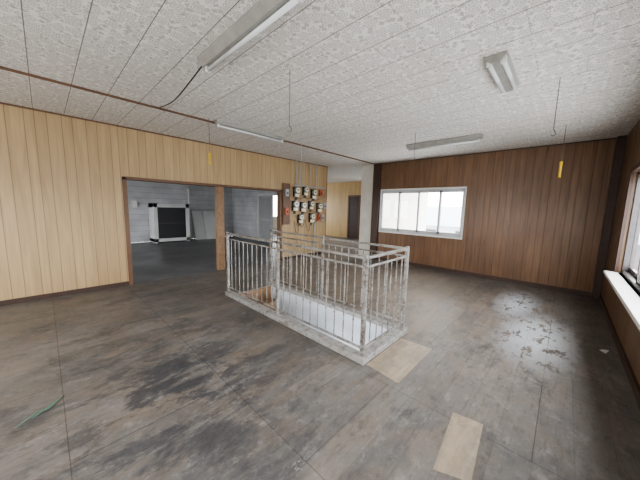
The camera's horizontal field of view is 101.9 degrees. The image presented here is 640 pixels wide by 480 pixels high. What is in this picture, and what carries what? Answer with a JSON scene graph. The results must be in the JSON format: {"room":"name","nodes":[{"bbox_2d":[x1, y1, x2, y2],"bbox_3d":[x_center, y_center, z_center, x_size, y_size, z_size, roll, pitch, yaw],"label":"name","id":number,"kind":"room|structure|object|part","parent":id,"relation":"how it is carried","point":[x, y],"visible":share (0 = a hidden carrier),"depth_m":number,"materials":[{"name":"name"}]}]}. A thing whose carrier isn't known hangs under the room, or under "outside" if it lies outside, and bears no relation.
{"room":"empty office room","nodes":[
{"label":"empty office room","id":0,"kind":"room"},
{"bbox_2d":[0,104,326,300],"bbox_3d":[-2.733,-0.601,5.009,0.100,2.650,8.380,8,10,43],"label":"wall","id":1,"kind":"structure","parent":0,"point":[62,219],"depth_m":3.97,"materials":[{"name":"beige wood"}]},
{"bbox_2d":[0,252,324,305],"bbox_3d":[-2.723,0.685,5.130,0.015,0.070,8.380,8,10,43],"label":"baseboard","id":2,"kind":"structure","parent":1,"relation":"attached to","point":[107,286],"depth_m":3.94,"materials":[{"name":"brown wood"}]},
{"bbox_2d":[0,102,326,166],"bbox_3d":[-2.657,-1.899,4.805,0.020,0.020,8.380,8,10,43],"label":"trim","id":3,"kind":"structure","parent":1,"relation":"attached to","point":[0,102],"depth_m":4.28,"materials":[{"name":"brown wood"}]},
{"bbox_2d":[122,176,281,284],"bbox_3d":[-2.190,-0.263,5.641,0.140,1.850,3.330,8,10,43],"label":"trim","id":4,"kind":"structure","parent":1,"relation":"attached to","point":[124,178],"depth_m":4.67,"materials":[{"name":"brown wood"}]},
{"bbox_2d":[283,160,325,254],"bbox_3d":[-0.365,-0.830,7.321,0.150,2.650,1.670,8,10,43],"label":"board","id":5,"kind":"object","parent":1,"relation":"attached to","point":[301,204],"visible":0.98,"depth_m":7.17,"materials":[{"name":"brown wood"}]},
{"bbox_2d":[325,167,327,242],"bbox_3d":[0.153,-0.908,8.045,0.105,2.650,0.020,8,10,43],"label":"trim","id":6,"kind":"structure","parent":1,"relation":"attached to","point":[327,167],"depth_m":7.99,"materials":[{"name":"brown wood"}]},
{"bbox_2d":[127,180,276,242],"bbox_3d":[-5.533,-1.351,10.453,0.120,2.650,12.520,8,10,43],"label":"wall","id":7,"kind":"structure","parent":0,"point":[202,198],"depth_m":9.94,"materials":[{"name":"white"}]},
{"bbox_2d":[131,200,137,207],"bbox_3d":[-6.585,-1.272,9.207,0.060,0.250,0.180,8,10,43],"label":"switch box","id":8,"kind":"object","parent":7,"relation":"attached to","point":[133,203],"visible":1,"depth_m":9.18,"materials":[{"name":"white paint"}]},
{"bbox_2d":[187,189,190,238],"bbox_3d":[-5.312,-1.044,10.537,0.110,2.030,0.057,8,10,43],"label":"vertical pipe","id":9,"kind":"object","parent":7,"relation":"attached to","point":[187,189],"visible":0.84,"depth_m":10.47,"materials":[{"name":"grey metal"}]},
{"bbox_2d":[232,188,276,240],"bbox_3d":[-1.935,-1.209,10.038,5.700,2.650,0.080,8,10,43],"label":"wall","id":10,"kind":"structure","parent":0,"point":[244,201],"depth_m":11.18,"materials":[{"name":"white"}]},
{"bbox_2d":[261,198,270,238],"bbox_3d":[-2.112,-0.820,10.239,0.850,1.820,0.030,8,10,43],"label":"leaf","id":11,"kind":"object","parent":10,"relation":"attached to","point":[265,202],"visible":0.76,"depth_m":10.24,"materials":[{"name":"grey plastic"}]},
{"bbox_2d":[260,196,272,242],"bbox_3d":[-2.128,-0.819,10.223,0.850,1.820,0.015,8,10,43],"label":"rails","id":12,"kind":"object","parent":11,"relation":"attached to","point":[271,197],"visible":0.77,"depth_m":10.03,"materials":[{"name":"metal"}]},
{"bbox_2d":[257,193,276,240],"bbox_3d":[-2.022,-0.838,10.075,1.360,1.900,0.040,8,10,43],"label":"door frame","id":13,"kind":"structure","parent":10,"relation":"in","point":[269,194],"depth_m":10.43,"materials":[{"name":"white paint"}]},
{"bbox_2d":[0,233,639,479],"bbox_3d":[-1.293,0.649,6.547,11.760,0.140,12.400,8,10,43],"label":"floor","id":14,"kind":"structure","parent":0,"point":[177,378],"depth_m":2.10,"materials":[{"name":"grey concrete"}]},
{"bbox_2d":[15,396,61,428],"bbox_3d":[-1.877,1.152,1.756,0.038,0.015,0.280,2,7,3],"label":"scrap","id":15,"kind":"object","parent":14,"relation":"on","point":[52,404],"visible":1,"depth_m":1.75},
{"bbox_2d":[148,203,189,242],"bbox_3d":[-5.669,-0.654,9.809,0.600,1.420,1.200,8,10,43],"label":"cabinet","id":16,"kind":"object","parent":14,"relation":"on","point":[167,222],"visible":0.99,"depth_m":9.55,"materials":[{"name":"white plastic"}]},
{"bbox_3d":[-5.480,-0.637,9.632,0.020,1.120,0.940,8,10,43],"label":"dark panel","id":17,"kind":"part","parent":16,"relation":"part of","materials":[{"name":"black paint"}]},
{"bbox_2d":[192,211,215,239],"bbox_3d":[-4.713,-0.631,10.909,0.460,1.150,1.100,8,10,43],"label":"boards","id":18,"kind":"object","parent":14,"relation":"on","point":[203,221],"visible":0.82,"depth_m":10.79,"materials":[{"name":"plastic"}]},
{"bbox_2d":[215,187,224,269],"bbox_3d":[-2.173,-0.238,5.648,0.140,1.800,0.140,8,10,43],"label":"timber post","id":19,"kind":"object","parent":14,"relation":"on","point":[219,191],"visible":0.94,"depth_m":5.59,"materials":[{"name":"brown wood"}]},
{"bbox_2d":[239,285,386,350],"bbox_3d":[-0.286,2.339,3.758,3.240,2.750,1.520,8,10,43],"label":"stairwell","id":20,"kind":"object","parent":14,"relation":"in","point":[347,334],"visible":0.05,"depth_m":3.86,"materials":[{"name":"white paint"}]},
{"bbox_2d":[225,229,409,364],"bbox_3d":[-0.236,0.473,3.521,2.630,1.012,0.920,8,10,43],"label":"stair railing","id":21,"kind":"object","parent":14,"relation":"on","point":[368,351],"visible":1,"depth_m":3.05,"materials":[{"name":"metal"}]},
{"bbox_2d":[358,164,373,254],"bbox_3d":[1.444,-0.822,7.616,0.420,2.650,0.320,8,10,43],"label":"pillar","id":22,"kind":"structure","parent":14,"relation":"on","point":[367,170],"depth_m":7.49,"materials":[{"name":"white paint"}]},
{"bbox_2d":[366,338,431,383],"bbox_3d":[0.775,1.133,2.510,0.330,0.004,0.750,8,10,43],"label":"floor patch","id":23,"kind":"object","parent":14,"relation":"on","point":[401,357],"depth_m":2.47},
{"bbox_2d":[433,412,482,479],"bbox_3d":[0.858,1.251,1.586,0.182,0.003,0.535,7,9,37],"label":"floor patch","id":24,"kind":"object","parent":14,"relation":"on","point":[457,454],"depth_m":1.56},
{"bbox_2d":[0,0,639,182],"bbox_3d":[-1.224,-2.098,6.204,12.000,0.100,12.640,8,10,43],"label":"ceiling","id":25,"kind":"structure","parent":0,"point":[367,77],"depth_m":2.37,"materials":[{"name":"tile"}]},
{"bbox_2d":[159,66,201,107],"bbox_3d":[-1.541,-1.563,2.782,0.036,0.121,1.544,-5,10,-43],"label":"power cable","id":26,"kind":"object","parent":25,"relation":"attached to","point":[199,69],"visible":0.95,"depth_m":2.54,"materials":[{"name":"plastic"}]},
{"bbox_2d":[0,66,374,164],"bbox_3d":[-1.500,-1.765,3.976,0.025,0.022,8.750,8,10,43],"label":"trim","id":27,"kind":"structure","parent":25,"relation":"attached to","point":[1,67],"depth_m":3.05,"materials":[{"name":"brown wood"}]},
{"bbox_2d":[208,118,210,164],"bbox_3d":[-1.601,-1.424,3.754,0.040,0.650,0.040,8,10,43],"label":"pull cord","id":28,"kind":"object","parent":25,"relation":"hanging from","point":[209,153],"visible":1,"depth_m":3.77,"materials":[{"name":"plastic"}]},
{"bbox_2d":[214,119,284,142],"bbox_3d":[-1.093,-1.754,4.247,0.100,0.092,1.250,8,10,43],"label":"fluorescent ceiling light","id":29,"kind":"object","parent":25,"relation":"attached to","point":[223,124],"visible":1,"depth_m":4.15,"materials":[{"name":"metal"}]},
{"bbox_2d":[197,0,303,73],"bbox_3d":[-0.536,-1.433,1.829,1.250,0.102,0.150,8,10,43],"label":"fluorescent ceiling light","id":30,"kind":"object","parent":25,"relation":"attached to","point":[263,13],"visible":1,"depth_m":1.75,"materials":[{"name":"metal"}]},
{"bbox_2d":[287,70,291,131],"bbox_3d":[-0.279,-1.277,2.391,0.038,0.538,0.038,8,10,43],"label":"wire hook","id":31,"kind":"object","parent":25,"relation":"hanging from","point":[289,70],"depth_m":2.39,"materials":[{"name":"grey metal"}]},
{"bbox_2d":[406,133,482,150],"bbox_3d":[2.150,-1.707,4.602,1.250,0.112,0.160,8,10,43],"label":"fluorescent ceiling light","id":32,"kind":"object","parent":25,"relation":"attached to","point":[475,137],"visible":1,"depth_m":4.51,"materials":[{"name":"metal"}]},
{"bbox_2d":[485,50,519,93],"bbox_3d":[1.622,-1.452,2.295,0.150,0.072,0.700,8,10,43],"label":"fluorescent ceiling light","id":33,"kind":"object","parent":25,"relation":"attached to","point":[500,66],"visible":1,"depth_m":2.19,"materials":[{"name":"metal"}]},
{"bbox_2d":[551,78,560,135],"bbox_3d":[2.196,-1.232,2.410,0.038,0.508,0.038,8,10,43],"label":"wire hook","id":34,"kind":"object","parent":25,"relation":"hanging from","point":[560,78],"depth_m":2.41,"materials":[{"name":"grey metal"}]},
{"bbox_2d":[557,125,566,177],"bbox_3d":[3.436,-1.253,3.676,0.040,0.720,0.040,8,10,43],"label":"pull cord","id":35,"kind":"object","parent":25,"relation":"hanging from","point":[561,162],"visible":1,"depth_m":3.69,"materials":[{"name":"plastic"}]},
{"bbox_2d":[326,181,361,237],"bbox_3d":[1.384,-1.428,12.451,7.200,2.650,0.120,8,10,43],"label":"wall","id":36,"kind":"structure","parent":0,"point":[337,193],"depth_m":12.79,"materials":[{"name":"beige wood"}]},
{"bbox_2d":[348,197,358,238],"bbox_3d":[1.589,-1.036,12.178,0.550,1.950,0.050,8,10,43],"label":"leaf","id":37,"kind":"object","parent":36,"relation":"attached to","point":[354,201],"visible":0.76,"depth_m":12.16,"materials":[{"name":"brown wood"}]},
{"bbox_2d":[347,195,360,238],"bbox_3d":[1.583,-1.070,12.166,0.690,2.020,0.070,8,10,43],"label":"frame","id":38,"kind":"object","parent":36,"relation":"attached to","point":[349,196],"visible":0.9,"depth_m":12.02,"materials":[{"name":"brown wood"}]},
{"bbox_2d":[383,193,427,230],"bbox_3d":[2.910,-0.931,8.785,0.100,2.650,3.400,8,10,43],"label":"window panes","id":39,"kind":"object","parent":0,"point":[409,201],"depth_m":8.67,"materials":[{"name":"white glass"}]},
{"bbox_2d":[377,139,615,291],"bbox_3d":[3.198,-0.559,5.867,4.560,2.650,0.120,8,10,43],"label":"wall","id":40,"kind":"structure","parent":0,"point":[524,222],"depth_m":5.08,"materials":[{"name":"brown wood"}]},
{"bbox_2d":[369,163,381,258],"bbox_3d":[1.552,-0.777,7.276,0.210,2.650,0.070,8,10,43],"label":"trim","id":41,"kind":"structure","parent":40,"relation":"attached to","point":[377,167],"depth_m":7.22,"materials":[{"name":"brown wood"}]},
{"bbox_2d":[378,186,466,239],"bbox_3d":[2.469,-0.705,6.523,2.060,1.100,0.090,8,10,43],"label":"frame","id":42,"kind":"object","parent":40,"relation":"attached to","point":[463,189],"visible":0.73,"depth_m":6.37,"materials":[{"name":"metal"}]},
{"bbox_2d":[381,190,462,235],"bbox_3d":[2.466,-0.705,6.519,2.060,1.030,0.054,8,10,43],"label":"sash","id":43,"kind":"object","parent":42,"relation":"in","point":[418,192],"visible":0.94,"depth_m":6.47,"materials":[{"name":"metal"}]},
{"bbox_2d":[377,257,591,296],"bbox_3d":[3.158,0.726,5.938,4.250,0.080,0.020,8,10,43],"label":"baseboard","id":44,"kind":"structure","parent":40,"relation":"attached to","point":[538,285],"depth_m":5.36,"materials":[{"name":"brown wood"}]},
{"bbox_2d":[382,138,616,163],"bbox_3d":[3.222,-1.853,5.616,4.250,0.020,0.020,8,10,43],"label":"trim","id":45,"kind":"structure","parent":40,"relation":"attached to","point":[608,138],"depth_m":5.08,"materials":[{"name":"brown wood"}]},
{"bbox_2d":[591,135,626,298],"bbox_3d":[4.736,-0.321,4.265,0.100,2.650,0.120,8,10,43],"label":"trim","id":46,"kind":"structure","parent":40,"relation":"attached to","point":[620,145],"depth_m":4.22,"materials":[{"name":"brown wood"}]},
{"bbox_2d":[601,119,639,385],"bbox_3d":[1.870,0.005,1.087,0.120,2.650,8.940,8,10,43],"label":"wall","id":47,"kind":"structure","parent":0,"point":[628,333],"depth_m":3.34,"materials":[{"name":"brown wood"}]},
{"bbox_2d":[599,295,639,408],"bbox_3d":[1.704,1.281,1.208,0.020,0.080,8.700,8,10,43],"label":"baseboard","id":48,"kind":"structure","parent":47,"relation":"attached to","point":[632,379],"depth_m":2.51,"materials":[{"name":"brown wood"}]},
{"bbox_2d":[603,270,639,330],"bbox_3d":[2.809,0.551,2.263,0.240,0.040,3.150,8,10,43],"label":"sill","id":49,"kind":"structure","parent":47,"relation":"attached to","point":[629,298],"depth_m":2.46,"materials":[{"name":"white paint"}]},
{"bbox_2d":[614,162,639,271],"bbox_3d":[2.815,-0.130,2.188,0.030,1.330,3.170,8,10,43],"label":"trim","id":50,"kind":"structure","parent":47,"relation":"attached to","point":[636,167],"depth_m":3.29,"materials":[{"name":"brown wood"}]},
{"bbox_2d":[621,171,639,292],"bbox_3d":[2.879,-0.090,2.131,0.090,1.270,3.050,8,10,43],"label":"frame","id":51,"kind":"object","parent":47,"relation":"attached to","point":[636,204],"visible":0.88,"depth_m":3.22,"materials":[{"name":"metal"}]},
{"bbox_2d":[629,209,639,284],"bbox_3d":[2.883,-0.090,2.127,0.054,1.200,3.050,8,10,43],"label":"sash","id":52,"kind":"object","parent":51,"relation":"in","point":[636,274],"visible":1,"depth_m":3.19,"materials":[{"name":"metal"}]},
{"label":"outside","id":53,"kind":"structure","parent":0,"visible":0},
{"bbox_2d":[426,225,639,244],"bbox_3d":[11.549,1.088,14.724,11.000,3.600,7.000,8,10,43],"label":"facade","id":54,"kind":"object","parent":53,"point":[448,229],"visible":0.02,"depth_m":14.14,"materials":[{"name":"white"}]},
{"bbox_2d":[426,206,639,238],"bbox_3d":[11.607,-1.243,14.433,11.800,1.100,7.800,8,10,43],"label":"roof","id":55,"kind":"structure","parent":54,"relation":"on","point":[450,216],"depth_m":15.43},
{"bbox_2d":[426,229,639,270],"bbox_3d":[8.797,0.277,12.394,9.000,1.050,0.030,8,10,43],"label":"windows","id":56,"kind":"structure","parent":54,"relation":"attached to","point":[637,258],"depth_m":9.62,"materials":[{"name":"glass"}]}
]}

